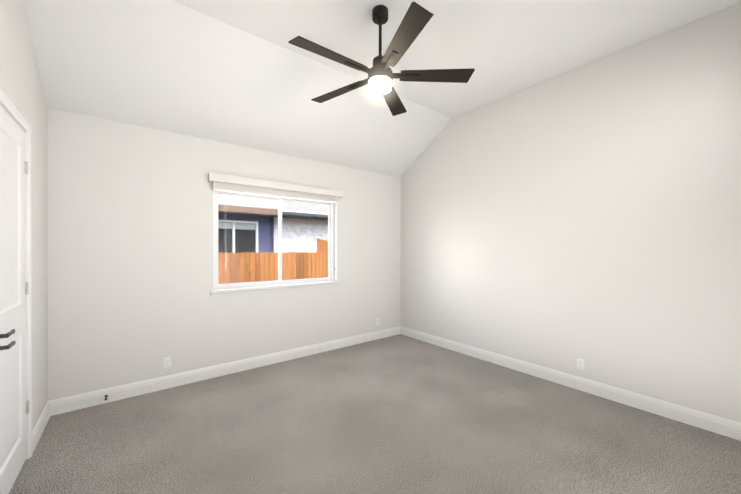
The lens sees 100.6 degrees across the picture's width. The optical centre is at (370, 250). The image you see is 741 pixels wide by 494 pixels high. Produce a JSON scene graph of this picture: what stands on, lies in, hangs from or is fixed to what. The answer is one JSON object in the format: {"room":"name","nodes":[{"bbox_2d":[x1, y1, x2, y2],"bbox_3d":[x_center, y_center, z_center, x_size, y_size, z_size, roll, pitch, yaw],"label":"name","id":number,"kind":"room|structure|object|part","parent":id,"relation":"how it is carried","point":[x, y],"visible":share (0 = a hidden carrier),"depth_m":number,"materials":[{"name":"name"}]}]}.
{"room":"empty bedroom","nodes":[
{"label":"empty bedroom","id":0,"kind":"room"},
{"bbox_2d":[0,0,47,429],"bbox_3d":[-1.631,-0.226,1.010,0.150,3.476,4.700,0,0,-38],"label":"wall","id":1,"kind":"structure","parent":0,"point":[21,85],"depth_m":2.41,"materials":[{"name":"white paint"}]},
{"bbox_2d":[0,105,28,493],"bbox_3d":[-2.242,0.325,1.938,0.105,2.342,0.759,0,0,-38],"label":"door","id":2,"kind":"structure","parent":1,"relation":"in","point":[12,316],"depth_m":1.97,"materials":[{"name":"white wood"}]},
{"bbox_3d":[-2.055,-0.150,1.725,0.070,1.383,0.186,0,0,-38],"label":"door handle","id":3,"kind":"part","parent":2,"relation":"part of","materials":[{"name":"black metal"}]},
{"bbox_3d":[-2.471,0.267,2.215,0.014,1.810,0.042,0,0,-38],"label":"door hinge set","id":4,"kind":"part","parent":2,"relation":"part of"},
{"bbox_2d":[0,88,32,459],"bbox_3d":[-2.298,0.291,1.878,0.167,2.434,0.893,0,0,-38],"label":"door frame","id":5,"kind":"structure","parent":1,"relation":"attached to","point":[11,108],"depth_m":2.22,"materials":[{"name":"white wood"}]},
{"bbox_2d":[32,400,51,451],"bbox_3d":[-2.713,1.437,2.533,0.016,0.137,0.641,0,0,-38],"label":"baseboard","id":6,"kind":"structure","parent":1,"relation":"attached to","point":[37,431],"depth_m":2.52,"materials":[{"name":"white wood"}]},
{"bbox_2d":[47,108,399,400],"bbox_3d":[-1.243,0.040,4.205,4.700,2.916,0.150,0,0,-38],"label":"wall","id":7,"kind":"structure","parent":0,"point":[130,241],"depth_m":3.35,"materials":[{"name":"white paint"}]},
{"bbox_2d":[163,357,170,368],"bbox_3d":[-2.215,1.222,3.348,0.070,0.115,0.009,0,0,-38],"label":"outlet","id":8,"kind":"object","parent":7,"relation":"attached to","point":[166,362],"visible":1,"depth_m":3.35,"materials":[{"name":"white plastic"}]},
{"bbox_2d":[52,326,399,415],"bbox_3d":[-1.192,1.430,4.146,4.400,0.137,0.017,0,0,-38],"label":"baseboard","id":9,"kind":"structure","parent":7,"relation":"attached to","point":[80,401],"depth_m":3.53,"materials":[{"name":"white wood"}]},
{"bbox_2d":[213,190,333,288],"bbox_3d":[-1.256,-0.144,4.244,1.705,1.260,0.073,0,0,-38],"label":"window","id":10,"kind":"structure","parent":7,"relation":"in","point":[279,281],"depth_m":4.22,"materials":[{"name":"white plastic"}]},
{"bbox_2d":[210,281,339,291],"bbox_3d":[-1.199,0.476,4.175,1.781,0.018,0.125,0,0,-38],"label":"window sill","id":11,"kind":"structure","parent":7,"relation":"attached to","point":[257,287],"depth_m":4.02,"materials":[{"name":"white wood"}]},
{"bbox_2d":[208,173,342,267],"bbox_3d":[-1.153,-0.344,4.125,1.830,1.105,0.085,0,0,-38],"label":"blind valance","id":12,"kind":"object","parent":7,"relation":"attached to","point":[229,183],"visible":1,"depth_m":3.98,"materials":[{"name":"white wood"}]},
{"bbox_2d":[23,0,451,176],"bbox_3d":[-0.898,-1.661,3.758,4.700,0.911,1.268,0,0,-38],"label":"ceiling","id":13,"kind":"structure","parent":0,"point":[169,66],"depth_m":3.05,"materials":[{"name":"white paint"}]},
{"bbox_2d":[9,334,740,493],"bbox_3d":[0.160,1.556,2.421,4.700,0.100,4.700,0,0,-38],"label":"floor","id":14,"kind":"structure","parent":0,"point":[399,414],"depth_m":2.46,"materials":[{"name":"carpet"}]},
{"bbox_2d":[171,0,740,117],"bbox_3d":[0.551,-2.028,1.906,4.700,0.120,3.432,0,0,-38],"label":"ceiling","id":15,"kind":"structure","parent":0,"point":[503,48],"depth_m":2.78,"materials":[{"name":"white paint"}]},
{"bbox_2d":[288,2,474,115],"bbox_3d":[0.036,-1.539,2.517,1.423,0.864,1.471,0,0,-38],"label":"ceiling fan","id":16,"kind":"object","parent":15,"relation":"hanging from","point":[381,74],"visible":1,"depth_m":2.47,"materials":[{"name":"black"}]},
{"bbox_2d":[400,2,740,422],"bbox_3d":[1.951,-0.238,3.816,0.150,3.476,4.700,0,0,-38],"label":"wall","id":17,"kind":"structure","parent":0,"point":[589,214],"depth_m":3.14,"materials":[{"name":"white paint"}]},
{"bbox_2d":[400,326,740,440],"bbox_3d":[1.882,1.431,3.776,0.016,0.137,4.350,0,0,-38],"label":"baseboard","id":18,"kind":"structure","parent":17,"relation":"attached to","point":[711,423],"depth_m":3.14,"materials":[{"name":"white wood"}]},
{"bbox_2d":[577,358,583,370],"bbox_3d":[2.254,1.225,3.306,0.009,0.115,0.070,0,0,-38],"label":"outlet","id":19,"kind":"object","parent":17,"relation":"attached to","point":[580,364],"visible":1,"depth_m":3.30,"materials":[{"name":"white plastic"}]},
{"label":"outside","id":20,"kind":"structure","parent":0,"visible":0},
{"bbox_3d":[-5.020,1.896,11.379,30.000,0.100,15.750,0,0,-38],"label":"ground","id":21,"kind":"structure","parent":20,"visible":0},
{"bbox_2d":[218,238,327,283],"bbox_3d":[-1.820,0.795,6.490,13.013,2.145,0.319,0,0,-38],"label":"fence","id":22,"kind":"object","parent":21,"relation":"on","point":[245,262],"depth_m":6.15,"materials":[{"name":"brown wood"}]},
{"bbox_2d":[218,194,327,282],"bbox_3d":[-4.277,-1.397,10.416,22.000,6.494,7.560,0,0,-38],"label":"house","id":23,"kind":"structure","parent":21,"relation":"on","point":[264,233],"depth_m":7.58,"materials":[{"name":"white paint"}]},
{"bbox_2d":[218,222,254,229],"bbox_3d":[-3.563,-0.579,6.966,1.873,0.150,0.018,0,0,-38],"label":"window blind","id":24,"kind":"object","parent":23,"relation":"hanging from","point":[239,226],"depth_m":7.27,"materials":[{"name":"grey"}]}
]}

